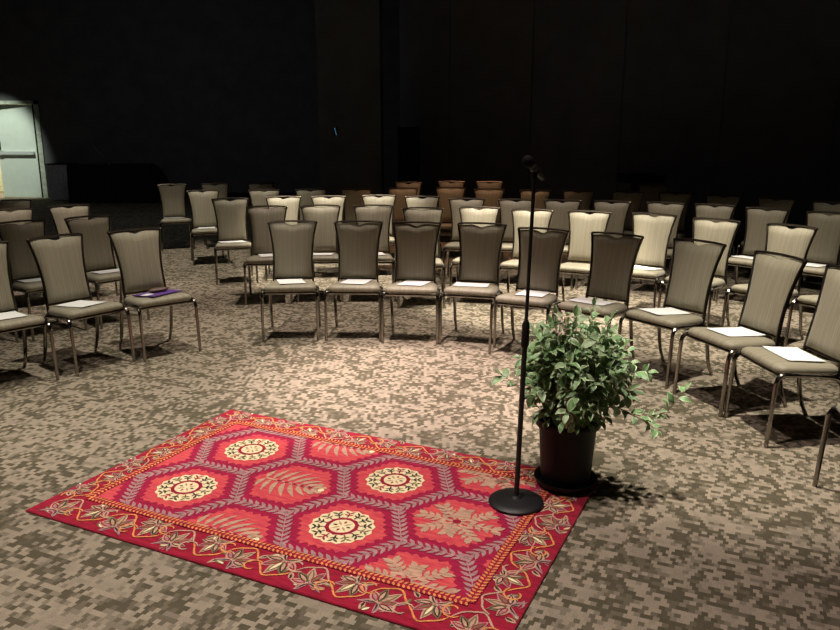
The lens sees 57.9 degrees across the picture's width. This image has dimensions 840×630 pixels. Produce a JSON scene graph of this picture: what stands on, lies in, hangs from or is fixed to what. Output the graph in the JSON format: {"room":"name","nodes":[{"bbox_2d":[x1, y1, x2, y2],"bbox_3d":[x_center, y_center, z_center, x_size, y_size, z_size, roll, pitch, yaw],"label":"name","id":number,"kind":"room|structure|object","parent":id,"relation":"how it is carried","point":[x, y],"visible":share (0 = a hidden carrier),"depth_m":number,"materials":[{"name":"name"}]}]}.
{"room":"conference hall","nodes":[
{"label":"conference hall","id":0,"kind":"room"},
{"bbox_2d":[0,104,4,190],"bbox_3d":[-11.255,-4.870,21.353,4.850,2.900,2.400,0,13,0],"label":"wall","id":1,"kind":"structure","parent":0,"point":[1,182],"depth_m":22.59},
{"bbox_2d":[0,0,399,195],"bbox_3d":[-6.700,-5.833,19.787,14.600,5.500,0.200,0,13,0],"label":"wall","id":2,"kind":"structure","parent":0,"point":[198,91],"depth_m":19.65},
{"bbox_2d":[0,101,48,197],"bbox_3d":[-11.155,-4.374,20.134,2.450,2.500,0.260,0,13,0],"label":"door frame","id":3,"kind":"structure","parent":2,"relation":"in","point":[35,103],"depth_m":19.95,"materials":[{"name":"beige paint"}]},
{"bbox_2d":[0,104,41,196],"bbox_3d":[-10.652,-4.326,20.101,1.075,2.398,0.130,1,13,6],"label":"door","id":4,"kind":"structure","parent":3,"relation":"attached to","point":[18,151],"depth_m":20.11,"materials":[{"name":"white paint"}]},
{"bbox_2d":[185,193,387,197],"bbox_3d":[-4.755,-3.200,20.301,10.310,0.140,0.020,0,13,0],"label":"baseboard","id":5,"kind":"structure","parent":2,"relation":"attached to","point":[245,195],"depth_m":20.29,"materials":[{"name":"black plastic"}]},
{"bbox_2d":[315,0,383,222],"bbox_3d":[-1.185,-4.223,13.026,1.050,5.500,0.900,0,13,0],"label":"column","id":6,"kind":"structure","parent":0,"point":[349,50],"depth_m":12.70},
{"bbox_2d":[334,127,337,135],"bbox_3d":[-1.423,-3.092,12.811,0.065,0.150,0.042,0,13,0],"label":"indicator light","id":7,"kind":"object","parent":6,"relation":"attached to","point":[335,128],"visible":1,"depth_m":12.81,"materials":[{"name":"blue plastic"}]},
{"bbox_2d":[0,191,839,629],"bbox_3d":[-3.000,-0.755,10.768,22.400,0.200,27.700,0,13,0],"label":"floor","id":8,"kind":"structure","parent":0,"point":[699,524],"depth_m":4.39,"materials":[{"name":"carpet"}]},
{"bbox_2d":[0,199,31,211],"bbox_3d":[-4.475,-0.812,8.563,0.472,0.943,0.559,-12,18,-41],"label":"banquet chair","id":9,"kind":"object","parent":8,"relation":"on","point":[18,204],"visible":0.09,"depth_m":8.66,"materials":[{"name":"fabric"}]},
{"bbox_2d":[14,331,18,341],"bbox_3d":[-3.659,-0.234,6.137,0.559,0.943,0.472,11,17,39],"label":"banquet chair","id":10,"kind":"object","parent":8,"relation":"on","point":[15,332],"visible":0.06,"depth_m":6.23,"materials":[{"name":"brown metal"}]},
{"bbox_2d":[0,208,44,296],"bbox_3d":[-3.935,-0.569,7.541,0.472,0.943,0.559,-12,18,-41],"label":"banquet chair","id":11,"kind":"object","parent":8,"relation":"on","point":[5,216],"visible":0.13,"depth_m":7.64,"materials":[{"name":"brown fabric"}]},
{"bbox_2d":[0,240,59,380],"bbox_3d":[-2.858,-0.003,5.165,0.559,0.943,0.472,11,18,40],"label":"banquet chair","id":12,"kind":"object","parent":8,"relation":"on","point":[7,298],"visible":0.91,"depth_m":5.30,"materials":[{"name":"beige fabric"}]},
{"bbox_2d":[0,311,27,319],"bbox_3d":[-2.828,0.006,5.171,0.216,0.018,0.279,-12,18,-42],"label":"paper","id":13,"kind":"object","parent":12,"relation":"on","point":[13,314],"visible":1,"depth_m":5.19,"materials":[{"name":"white paper"}]},
{"bbox_2d":[0,219,87,340],"bbox_3d":[-3.249,-0.320,6.497,0.559,0.943,0.472,11,17,39],"label":"banquet chair","id":14,"kind":"object","parent":8,"relation":"on","point":[22,263],"visible":0.53,"depth_m":6.50,"materials":[{"name":"beige fabric"}]},
{"bbox_2d":[17,278,40,281],"bbox_3d":[-3.252,-0.303,6.476,0.279,0.017,0.216,-12,18,-41],"label":"paper","id":15,"kind":"object","parent":14,"relation":"on","point":[34,279],"visible":0.61,"depth_m":6.44,"materials":[{"name":"white paper"}]},
{"bbox_2d":[44,163,78,199],"bbox_3d":[-9.270,-3.485,19.781,0.600,0.915,0.640,0,13,0],"label":"table","id":16,"kind":"object","parent":8,"relation":"on","point":[56,172],"visible":0.56,"depth_m":19.49,"materials":[{"name":"grey fabric"}]},
{"bbox_2d":[26,233,135,376],"bbox_3d":[-2.490,-0.100,5.571,0.559,0.943,0.472,10,17,36],"label":"banquet chair","id":17,"kind":"object","parent":8,"relation":"on","point":[60,263],"visible":0.97,"depth_m":5.58,"materials":[{"name":"beige fabric"}]},
{"bbox_2d":[56,300,103,306],"bbox_3d":[-2.470,-0.083,5.540,0.279,0.018,0.216,7,15,26],"label":"paper","id":18,"kind":"object","parent":17,"relation":"on","point":[80,303],"visible":1,"depth_m":5.54,"materials":[{"name":"white paper"}]},
{"bbox_2d":[47,204,117,295],"bbox_3d":[-3.535,-0.666,7.950,0.472,0.943,0.559,-12,18,-41],"label":"banquet chair","id":19,"kind":"object","parent":8,"relation":"on","point":[58,213],"visible":0.2,"depth_m":7.98,"materials":[{"name":"beige fabric"}]},
{"bbox_2d":[64,215,149,328],"bbox_3d":[-2.838,-0.410,6.877,0.559,0.943,0.472,11,18,40],"label":"banquet chair","id":20,"kind":"object","parent":8,"relation":"on","point":[98,248],"visible":0.56,"depth_m":6.93,"materials":[{"name":"beige fabric"}]},
{"bbox_2d":[93,268,119,273],"bbox_3d":[-2.800,-0.397,6.864,0.279,0.017,0.216,-12,18,-42],"label":"paper","id":21,"kind":"object","parent":20,"relation":"on","point":[111,270],"visible":0.8,"depth_m":6.85,"materials":[{"name":"white paper"}]},
{"bbox_2d":[67,164,170,202],"bbox_3d":[-7.500,-3.315,19.034,2.300,0.930,0.872,0,13,0],"label":"covered table","id":22,"kind":"object","parent":8,"relation":"on","point":[87,183],"visible":0.93,"depth_m":18.67,"materials":[{"name":"black fabric"}]},
{"bbox_2d":[107,227,201,361],"bbox_3d":[-2.076,-0.182,5.916,0.472,0.943,0.559,-12,18,-42],"label":"banquet chair","id":23,"kind":"object","parent":8,"relation":"on","point":[138,255],"visible":0.93,"depth_m":5.94,"materials":[{"name":"beige fabric"}]},
{"bbox_2d":[133,289,181,296],"bbox_3d":[-2.032,-0.170,5.894,0.220,0.026,0.300,7,15,27],"label":"folder","id":24,"kind":"object","parent":23,"relation":"on","point":[168,291],"visible":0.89,"depth_m":5.85,"materials":[{"name":"purple paper"}]},
{"bbox_2d":[148,287,167,292],"bbox_3d":[-2.035,-0.197,5.914,0.068,0.036,0.170,11,18,40],"label":"glasses case","id":25,"kind":"object","parent":24,"relation":"on","point":[158,289],"visible":1,"depth_m":5.89,"materials":[{"name":"brown leather"}]},
{"bbox_2d":[157,183,194,250],"bbox_3d":[-3.634,-1.458,11.274,0.472,0.943,0.559,-5,14,-20],"label":"banquet chair","id":26,"kind":"object","parent":8,"relation":"on","point":[172,198],"visible":0.98,"depth_m":11.37,"materials":[{"name":"grey fabric"}]},
{"bbox_2d":[186,189,229,265],"bbox_3d":[-2.813,-1.166,10.049,0.472,0.943,0.559,-5,14,-20],"label":"banquet chair","id":27,"kind":"object","parent":8,"relation":"on","point":[202,209],"visible":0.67,"depth_m":10.14,"materials":[{"name":"beige fabric"}]},
{"bbox_2d":[200,183,228,248],"bbox_3d":[-3.034,-1.499,11.449,0.472,0.943,0.559,-5,14,-20],"label":"banquet chair","id":28,"kind":"object","parent":8,"relation":"on","point":[223,188],"visible":0.17,"depth_m":11.58,"materials":[{"name":"grey fabric"}]},
{"bbox_2d":[211,197,258,284],"bbox_3d":[-2.151,-0.863,8.775,0.472,0.943,0.559,-4,14,-17],"label":"banquet chair","id":29,"kind":"object","parent":8,"relation":"on","point":[231,216],"visible":0.88,"depth_m":8.88,"materials":[{"name":"beige fabric"}]},
{"bbox_2d":[218,240,245,242],"bbox_3d":[-2.163,-0.846,8.746,0.279,0.019,0.216,-6,15,-24],"label":"paper","id":30,"kind":"object","parent":29,"relation":"on","point":[239,240],"visible":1,"depth_m":8.75,"materials":[{"name":"white paper"}]},
{"bbox_2d":[247,182,275,241],"bbox_3d":[-2.342,-1.513,11.508,0.472,0.943,0.559,-5,14,-18],"label":"banquet chair","id":31,"kind":"object","parent":8,"relation":"on","point":[267,185],"visible":0.16,"depth_m":11.63,"materials":[{"name":"grey fabric"}]},
{"bbox_2d":[248,189,279,238],"bbox_3d":[-2.040,-1.187,10.137,0.472,0.943,0.559,-4,14,-15],"label":"banquet chair","id":32,"kind":"object","parent":8,"relation":"on","point":[257,198],"visible":0.25,"depth_m":10.24,"materials":[{"name":"beige fabric"}]},
{"bbox_2d":[243,205,292,304],"bbox_3d":[-1.556,-0.624,7.774,0.472,0.943,0.559,-2,14,-9],"label":"banquet chair","id":33,"kind":"object","parent":8,"relation":"on","point":[258,218],"visible":0.59,"depth_m":7.88,"materials":[{"name":"beige fabric"}]},
{"bbox_2d":[258,254,272,256],"bbox_3d":[-1.529,-0.612,7.768,0.216,0.018,0.279,-4,14,-18],"label":"paper","id":34,"kind":"object","parent":33,"relation":"on","point":[261,255],"visible":0.58,"depth_m":7.75,"materials":[{"name":"white paper"}]},
{"bbox_2d":[265,196,305,280],"bbox_3d":[-1.606,-0.921,9.019,0.472,0.943,0.559,-2,14,-9],"label":"banquet chair","id":35,"kind":"object","parent":8,"relation":"on","point":[293,204],"visible":0.2,"depth_m":9.15,"materials":[{"name":"beige fabric"}]},
{"bbox_2d":[260,220,320,341],"bbox_3d":[-1.083,-0.300,6.413,0.472,0.943,0.559,-1,13,-4],"label":"banquet chair","id":36,"kind":"object","parent":8,"relation":"on","point":[292,245],"visible":1,"depth_m":6.53,"materials":[{"name":"beige fabric"}]},
{"bbox_2d":[277,279,305,283],"bbox_3d":[-1.083,-0.284,6.385,0.216,0.019,0.279,-4,14,-15],"label":"paper","id":37,"kind":"object","parent":36,"relation":"on","point":[280,281],"visible":1,"depth_m":6.38,"materials":[{"name":"white paper"}]},
{"bbox_2d":[26,410,598,629],"bbox_3d":[-0.450,0.845,3.582,2.265,0.016,1.430,6,15,25],"label":"area rug","id":38,"kind":"object","parent":8,"relation":"on","point":[409,535],"visible":0.97,"depth_m":3.37,"materials":[{"name":"fabric"}]},
{"bbox_2d":[489,164,543,514],"bbox_3d":[0.440,0.117,3.307,0.250,1.528,0.250,0,13,0],"label":"microphone stand","id":39,"kind":"object","parent":38,"relation":"on","point":[516,500],"visible":0.99,"depth_m":3.38,"materials":[{"name":"black metal"}]},
{"bbox_2d":[522,155,544,180],"bbox_3d":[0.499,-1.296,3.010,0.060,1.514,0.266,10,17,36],"label":"microphone","id":40,"kind":"object","parent":39,"relation":"attached to","point":[528,161],"visible":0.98,"depth_m":3.07,"materials":[{"name":"black plastic"}]},
{"bbox_2d":[522,155,534,168],"bbox_3d":[0.439,-0.622,3.083,0.050,0.055,0.057,6,15,24],"label":"grille","id":41,"kind":"object","parent":40,"relation":"attached to","point":[528,161],"depth_m":3.07,"materials":[{"name":"black metal"}]},
{"bbox_2d":[491,296,691,492],"bbox_3d":[0.801,0.373,3.528,0.822,0.900,0.586,7,15,28],"label":"potted shrub","id":42,"kind":"object","parent":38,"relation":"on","point":[567,369],"visible":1,"depth_m":3.47,"materials":[{"name":"green plant"}]},
{"bbox_2d":[535,406,600,488],"bbox_3d":[0.702,0.637,3.637,0.309,0.323,0.309,0,13,0],"label":"pot","id":43,"kind":"object","parent":42,"relation":"attached to","point":[566,457],"depth_m":3.54,"materials":[{"name":"black plastic"}]},
{"bbox_2d":[295,188,330,261],"bbox_3d":[-1.455,-1.208,10.226,0.472,0.943,0.559,-2,14,-8],"label":"banquet chair","id":44,"kind":"object","parent":8,"relation":"on","point":[305,195],"visible":0.23,"depth_m":10.34,"materials":[{"name":"grey fabric"}]},
{"bbox_2d":[296,204,343,301],"bbox_3d":[-1.033,-0.650,7.881,0.472,0.943,0.559,-1,13,-4],"label":"banquet chair","id":45,"kind":"object","parent":8,"relation":"on","point":[325,240],"visible":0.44,"depth_m":8.00,"materials":[{"name":"beige fabric"}]},
{"bbox_2d":[313,253,332,254],"bbox_3d":[-1.039,-0.630,7.841,0.279,0.017,0.216,0,13,2],"label":"paper","id":46,"kind":"object","parent":45,"relation":"on","point":[313,253],"visible":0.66,"depth_m":7.87,"materials":[{"name":"white paper"}]},
{"bbox_2d":[309,195,345,279],"bbox_3d":[-1.093,-0.937,9.088,0.472,0.943,0.559,-1,13,-4],"label":"banquet chair","id":47,"kind":"object","parent":8,"relation":"on","point":[319,199],"visible":0.12,"depth_m":9.22,"materials":[{"name":"beige fabric"}]},
{"bbox_2d":[324,220,384,341],"bbox_3d":[-0.539,-0.297,6.403,0.472,0.943,0.559,0,13,2],"label":"banquet chair","id":48,"kind":"object","parent":8,"relation":"on","point":[358,245],"visible":0.96,"depth_m":6.52,"materials":[{"name":"beige fabric"}]},
{"bbox_2d":[340,279,371,283],"bbox_3d":[-0.539,-0.282,6.377,0.216,0.018,0.279,3,14,11],"label":"paper","id":49,"kind":"object","parent":48,"relation":"on","point":[348,281],"visible":1,"depth_m":6.38,"materials":[{"name":"white paper"}]},
{"bbox_2d":[341,188,371,223],"bbox_3d":[-0.862,-1.220,10.275,0.472,0.943,0.559,-1,13,-3],"label":"banquet chair","id":50,"kind":"object","parent":8,"relation":"on","point":[352,197],"visible":0.26,"depth_m":10.39,"materials":[{"name":"beige fabric"}]},
{"bbox_2d":[349,204,394,301],"bbox_3d":[-0.491,-0.650,7.882,0.472,0.943,0.559,0,13,-1],"label":"banquet chair","id":51,"kind":"object","parent":8,"relation":"on","point":[382,213],"visible":0.41,"depth_m":8.01,"materials":[{"name":"beige fabric"}]},
{"bbox_2d":[362,194,395,266],"bbox_3d":[-0.501,-0.967,9.214,0.472,0.943,0.559,0,13,-1],"label":"banquet chair","id":52,"kind":"object","parent":8,"relation":"on","point":[387,199],"visible":0.34,"depth_m":9.35,"materials":[{"name":"beige fabric"}]},
{"bbox_2d":[385,187,417,253],"bbox_3d":[-0.240,-1.257,10.430,0.472,0.943,0.559,0,13,0],"label":"banquet chair","id":53,"kind":"object","parent":8,"relation":"on","point":[400,203],"visible":0.23,"depth_m":10.55,"materials":[{"name":"brown fabric"}]},
{"bbox_2d":[393,182,421,245],"bbox_3d":[-0.180,-1.567,11.734,0.472,0.943,0.559,0,13,0],"label":"banquet chair","id":54,"kind":"object","parent":8,"relation":"on","point":[418,185],"visible":0.12,"depth_m":11.87,"materials":[{"name":"brown fabric"}]},
{"bbox_2d":[381,221,441,344],"bbox_3d":[-0.056,-0.281,6.335,0.472,0.943,0.559,1,13,6],"label":"banquet chair","id":55,"kind":"object","parent":8,"relation":"on","point":[415,246],"visible":0.95,"depth_m":6.45,"materials":[{"name":"beige fabric"}]},
{"bbox_2d":[396,280,430,285],"bbox_3d":[-0.052,-0.267,6.316,0.216,0.019,0.279,4,14,17],"label":"paper","id":56,"kind":"object","parent":55,"relation":"on","point":[407,282],"visible":1,"depth_m":6.34,"materials":[{"name":"white paper"}]},
{"bbox_2d":[397,207,444,307],"bbox_3d":[0.021,-0.585,7.609,0.472,0.943,0.559,0,13,2],"label":"banquet chair","id":57,"kind":"object","parent":8,"relation":"on","point":[433,214],"visible":0.37,"depth_m":7.73,"materials":[{"name":"beige fabric"}]},
{"bbox_2d":[404,195,441,279],"bbox_3d":[0.021,-0.928,9.049,0.472,0.943,0.559,0,13,1],"label":"banquet chair","id":58,"kind":"object","parent":8,"relation":"on","point":[412,201],"visible":0.16,"depth_m":9.17,"materials":[{"name":"beige fabric"}]},
{"bbox_2d":[435,187,465,229],"bbox_3d":[0.413,-1.284,10.547,0.472,0.943,0.559,1,13,4],"label":"banquet chair","id":59,"kind":"object","parent":8,"relation":"on","point":[443,193],"visible":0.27,"depth_m":10.67,"materials":[{"name":"brown fabric"}]},
{"bbox_2d":[438,181,464,189],"bbox_3d":[0.483,-1.623,11.967,0.472,0.943,0.559,1,13,4],"label":"banquet chair","id":60,"kind":"object","parent":8,"relation":"on","point":[441,183],"visible":0.13,"depth_m":12.09,"materials":[{"name":"beige fabric"}]},
{"bbox_2d":[442,198,484,276],"bbox_3d":[0.515,-0.851,8.728,0.472,0.943,0.559,2,13,7],"label":"banquet chair","id":61,"kind":"object","parent":8,"relation":"on","point":[454,204],"visible":0.47,"depth_m":8.86,"materials":[{"name":"beige fabric"}]},
{"bbox_2d":[439,222,506,347],"bbox_3d":[0.450,-0.265,6.265,0.472,0.943,0.559,4,14,16],"label":"banquet chair","id":62,"kind":"object","parent":8,"relation":"on","point":[480,247],"visible":0.91,"depth_m":6.37,"materials":[{"name":"beige fabric"}]},
{"bbox_2d":[454,282,489,286],"bbox_3d":[0.425,-0.252,6.254,0.279,0.018,0.216,2,14,10],"label":"paper","id":63,"kind":"object","parent":62,"relation":"on","point":[456,283],"visible":1,"depth_m":6.25,"materials":[{"name":"white paper"}]},
{"bbox_2d":[449,206,499,304],"bbox_3d":[0.567,-0.608,7.706,0.472,0.943,0.559,2,14,10],"label":"banquet chair","id":64,"kind":"object","parent":8,"relation":"on","point":[467,213],"visible":0.39,"depth_m":7.82,"materials":[{"name":"beige fabric"}]},
{"bbox_2d":[474,188,504,262],"bbox_3d":[0.906,-1.215,10.255,0.472,0.943,0.559,2,14,9],"label":"banquet chair","id":65,"kind":"object","parent":8,"relation":"on","point":[491,198],"visible":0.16,"depth_m":10.37,"materials":[{"name":"beige fabric"}]},
{"bbox_2d":[476,181,502,190],"bbox_3d":[1.065,-1.604,11.889,0.472,0.943,0.559,2,14,8],"label":"banquet chair","id":66,"kind":"object","parent":8,"relation":"on","point":[482,184],"visible":0.17,"depth_m":12.01,"materials":[{"name":"beige fabric"}]},
{"bbox_2d":[488,198,530,281],"bbox_3d":[1.049,-0.828,8.630,0.472,0.943,0.559,3,14,14],"label":"banquet chair","id":67,"kind":"object","parent":8,"relation":"on","point":[505,204],"visible":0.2,"depth_m":8.76,"materials":[{"name":"beige fabric"}]},
{"bbox_2d":[496,208,553,312],"bbox_3d":[1.042,-0.552,7.471,0.472,0.943,0.559,4,14,17],"label":"banquet chair","id":68,"kind":"object","parent":8,"relation":"on","point":[520,216],"visible":0.5,"depth_m":7.59,"materials":[{"name":"beige fabric"}]},
{"bbox_2d":[488,227,569,353],"bbox_3d":[0.862,-0.184,5.927,0.472,0.943,0.559,7,15,26],"label":"banquet chair","id":69,"kind":"object","parent":8,"relation":"on","point":[547,247],"visible":0.82,"depth_m":6.00,"materials":[{"name":"beige fabric"}]},
{"bbox_2d":[515,290,549,296],"bbox_3d":[0.877,-0.169,5.907,0.216,0.017,0.279,6,14,22],"label":"paper","id":70,"kind":"object","parent":69,"relation":"on","point":[532,292],"visible":0.9,"depth_m":5.91,"materials":[{"name":"white paper"}]},
{"bbox_2d":[511,189,550,254],"bbox_3d":[1.479,-1.164,10.040,0.472,0.943,0.559,3,14,14],"label":"banquet chair","id":71,"kind":"object","parent":8,"relation":"on","point":[542,195],"visible":0.27,"depth_m":10.14,"materials":[{"name":"brown fabric"}]},
{"bbox_2d":[544,199,581,289],"bbox_3d":[1.533,-0.800,8.512,0.472,0.943,0.559,5,14,19],"label":"banquet chair","id":72,"kind":"object","parent":8,"relation":"on","point":[559,219],"visible":0.27,"depth_m":8.62,"materials":[{"name":"beige fabric"}]},
{"bbox_2d":[562,190,594,214],"bbox_3d":[2.022,-1.145,9.961,0.472,0.943,0.559,5,14,18],"label":"banquet chair","id":73,"kind":"object","parent":8,"relation":"on","point":[586,197],"visible":0.24,"depth_m":10.05,"materials":[{"name":"beige fabric"}]},
{"bbox_2d":[547,210,611,306],"bbox_3d":[1.536,-0.507,7.284,0.472,0.943,0.559,6,15,25],"label":"banquet chair","id":74,"kind":"object","parent":8,"relation":"on","point":[581,225],"visible":0.55,"depth_m":7.39,"materials":[{"name":"beige fabric"}]},
{"bbox_2d":[552,231,643,357],"bbox_3d":[1.319,-0.117,5.645,0.472,0.943,0.559,11,17,39],"label":"banquet chair","id":75,"kind":"object","parent":8,"relation":"on","point":[612,262],"visible":0.83,"depth_m":5.69,"materials":[{"name":"beige fabric"}]},
{"bbox_2d":[570,297,614,304],"bbox_3d":[1.273,-0.102,5.619,0.279,0.018,0.216,11,17,38],"label":"paper","id":76,"kind":"object","parent":75,"relation":"on","point":[580,299],"visible":0.91,"depth_m":5.62,"materials":[{"name":"white paper"}]},
{"bbox_2d":[575,200,630,288],"bbox_3d":[2.037,-0.772,8.393,0.472,0.943,0.559,6,15,25],"label":"banquet chair","id":77,"kind":"object","parent":8,"relation":"on","point":[617,221],"visible":0.29,"depth_m":8.47,"materials":[{"name":"beige fabric"}]},
{"bbox_2d":[611,191,644,236],"bbox_3d":[2.606,-1.105,9.794,0.472,0.943,0.559,6,15,24],"label":"banquet chair","id":78,"kind":"object","parent":8,"relation":"on","point":[636,198],"visible":0.28,"depth_m":9.87,"materials":[{"name":"brown fabric"}]},
{"bbox_2d":[605,212,676,307],"bbox_3d":[2.062,-0.456,7.067,0.472,0.943,0.559,9,16,34],"label":"banquet chair","id":79,"kind":"object","parent":8,"relation":"on","point":[656,231],"visible":0.62,"depth_m":7.12,"materials":[{"name":"beige fabric"}]},
{"bbox_2d":[634,265,661,269],"bbox_3d":[2.070,-0.439,7.042,0.216,0.018,0.279,-11,18,-40],"label":"paper","id":80,"kind":"object","parent":79,"relation":"on","point":[635,266],"visible":0.82,"depth_m":7.02,"materials":[{"name":"white paper"}]},
{"bbox_2d":[628,184,667,230],"bbox_3d":[3.336,-1.418,11.108,0.472,0.943,0.559,6,15,24],"label":"banquet chair","id":81,"kind":"object","parent":8,"relation":"on","point":[651,193],"visible":0.2,"depth_m":11.22,"materials":[{"name":"fabric"}]},
{"bbox_2d":[640,201,685,283],"bbox_3d":[2.570,-0.739,8.255,0.472,0.943,0.559,8,16,31],"label":"banquet chair","id":82,"kind":"object","parent":8,"relation":"on","point":[676,208],"visible":0.33,"depth_m":8.30,"materials":[{"name":"beige fabric"}]},
{"bbox_2d":[618,238,726,388],"bbox_3d":[1.751,-0.039,5.317,0.559,0.943,0.472,-9,16,-33],"label":"banquet chair","id":83,"kind":"object","parent":8,"relation":"on","point":[693,268],"visible":0.91,"depth_m":5.30,"materials":[{"name":"beige fabric"}]},
{"bbox_2d":[638,307,690,314],"bbox_3d":[1.707,-0.028,5.308,0.279,0.019,0.216,-5,14,-20],"label":"paper","id":84,"kind":"object","parent":83,"relation":"on","point":[659,311],"visible":1,"depth_m":5.31,"materials":[{"name":"white paper"}]},
{"bbox_2d":[659,192,692,240],"bbox_3d":[3.158,-1.070,9.648,0.472,0.943,0.559,7,15,28],"label":"banquet chair","id":85,"kind":"object","parent":8,"relation":"on","point":[685,197],"visible":0.32,"depth_m":9.70,"materials":[{"name":"fabric"}]},
{"bbox_2d":[656,217,740,327],"bbox_3d":[2.436,-0.353,6.636,0.472,0.943,0.559,13,18,43],"label":"banquet chair","id":86,"kind":"object","parent":8,"relation":"on","point":[724,232],"visible":0.56,"depth_m":6.64,"materials":[{"name":"beige fabric"}]},
{"bbox_2d":[694,203,735,300],"bbox_3d":[2.993,-0.683,8.020,0.472,0.943,0.559,10,17,36],"label":"banquet chair","id":87,"kind":"object","parent":8,"relation":"on","point":[723,211],"visible":0.13,"depth_m":8.09,"materials":[{"name":"beige fabric"}]},
{"bbox_2d":[690,194,741,271],"bbox_3d":[3.582,-0.975,9.247,0.472,0.943,0.559,9,16,34],"label":"banquet chair","id":88,"kind":"object","parent":8,"relation":"on","point":[710,198],"visible":0.24,"depth_m":9.31,"materials":[{"name":"beige fabric"}]},
{"bbox_2d":[672,250,807,417],"bbox_3d":[1.996,0.093,4.763,0.559,0.943,0.472,-4,14,-17],"label":"banquet chair","id":89,"kind":"object","parent":8,"relation":"on","point":[772,283],"visible":0.79,"depth_m":4.71,"materials":[{"name":"beige fabric"}]},
{"bbox_2d":[707,327,764,335],"bbox_3d":[1.977,0.103,4.762,0.279,0.016,0.216,-4,14,-18],"label":"paper","id":90,"kind":"object","parent":89,"relation":"on","point":[730,331],"visible":1,"depth_m":4.76,"materials":[{"name":"white paper"}]},
{"bbox_2d":[715,207,789,302],"bbox_3d":[3.346,-0.589,7.628,0.472,0.943,0.559,12,18,42],"label":"banquet chair","id":91,"kind":"object","parent":8,"relation":"on","point":[756,219],"visible":0.46,"depth_m":7.71,"materials":[{"name":"beige fabric"}]},
{"bbox_2d":[733,255,752,258],"bbox_3d":[3.303,-0.576,7.613,0.216,0.018,0.279,-9,16,-35],"label":"paper","id":92,"kind":"object","parent":91,"relation":"on","point":[739,256],"visible":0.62,"depth_m":7.64,"materials":[{"name":"white paper"}]},
{"bbox_2d":[733,197,795,279],"bbox_3d":[4.014,-0.875,8.826,0.472,0.943,0.559,11,17,39],"label":"banquet chair","id":93,"kind":"object","parent":8,"relation":"on","point":[789,203],"visible":0.25,"depth_m":8.87,"materials":[{"name":"beige fabric"}]},
{"bbox_2d":[721,223,817,341],"bbox_3d":[2.860,-0.255,6.223,0.559,0.943,0.472,-10,17,-36],"label":"banquet chair","id":94,"kind":"object","parent":8,"relation":"on","point":[796,242],"visible":0.48,"depth_m":6.24,"materials":[{"name":"beige fabric"}]},
{"bbox_2d":[723,264,839,447],"bbox_3d":[2.127,0.208,4.279,0.559,0.943,0.472,-1,13,-6],"label":"banquet chair","id":95,"kind":"object","parent":8,"relation":"on","point":[822,338],"visible":0.9,"depth_m":4.25,"materials":[{"name":"beige fabric"}]},
{"bbox_2d":[762,346,825,361],"bbox_3d":[2.102,0.219,4.278,0.216,0.017,0.279,-1,13,-5],"label":"paper","id":96,"kind":"object","parent":95,"relation":"on","point":[789,353],"visible":1,"depth_m":4.28,"materials":[{"name":"white paper"}]},
{"bbox_2d":[783,257,839,366],"bbox_3d":[3.193,-0.147,5.771,0.559,0.943,0.472,-7,15,-27],"label":"banquet chair","id":97,"kind":"object","parent":8,"relation":"on","point":[808,300],"visible":0.38,"depth_m":5.84,"materials":[{"name":"beige fabric"}]},
{"bbox_2d":[793,211,839,303],"bbox_3d":[3.728,-0.494,7.227,0.559,0.943,0.472,-11,18,-40],"label":"banquet chair","id":98,"kind":"object","parent":8,"relation":"on","point":[825,246],"visible":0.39,"depth_m":7.26,"materials":[{"name":"beige fabric"}]},
{"bbox_2d":[806,263,825,266],"bbox_3d":[3.704,-0.476,7.189,0.279,0.017,0.216,-12,18,-41],"label":"paper","id":99,"kind":"object","parent":98,"relation":"on","point":[807,264],"visible":0.6,"depth_m":7.18,"materials":[{"name":"white paper"}]},
{"bbox_2d":[801,201,839,282],"bbox_3d":[4.367,-0.754,8.318,0.559,0.943,0.472,-13,18,-43],"label":"banquet chair","id":100,"kind":"object","parent":8,"relation":"on","point":[825,206],"visible":0.13,"depth_m":8.41,"materials":[{"name":"beige fabric"}]},
{"bbox_2d":[812,403,839,486],"bbox_3d":[2.137,0.438,3.315,0.559,0.943,0.472,2,14,10],"label":"banquet chair","id":101,"kind":"object","parent":8,"relation":"on","point":[834,409],"visible":1,"depth_m":3.62,"materials":[{"name":"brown metal"}]},
{"bbox_2d":[399,0,839,241],"bbox_3d":[4.244,-3.941,11.843,10.290,5.500,0.100,7,15,26],"label":"wall partition","id":102,"kind":"structure","parent":0,"point":[727,97],"depth_m":12.29,"materials":[{"name":"fabric"}]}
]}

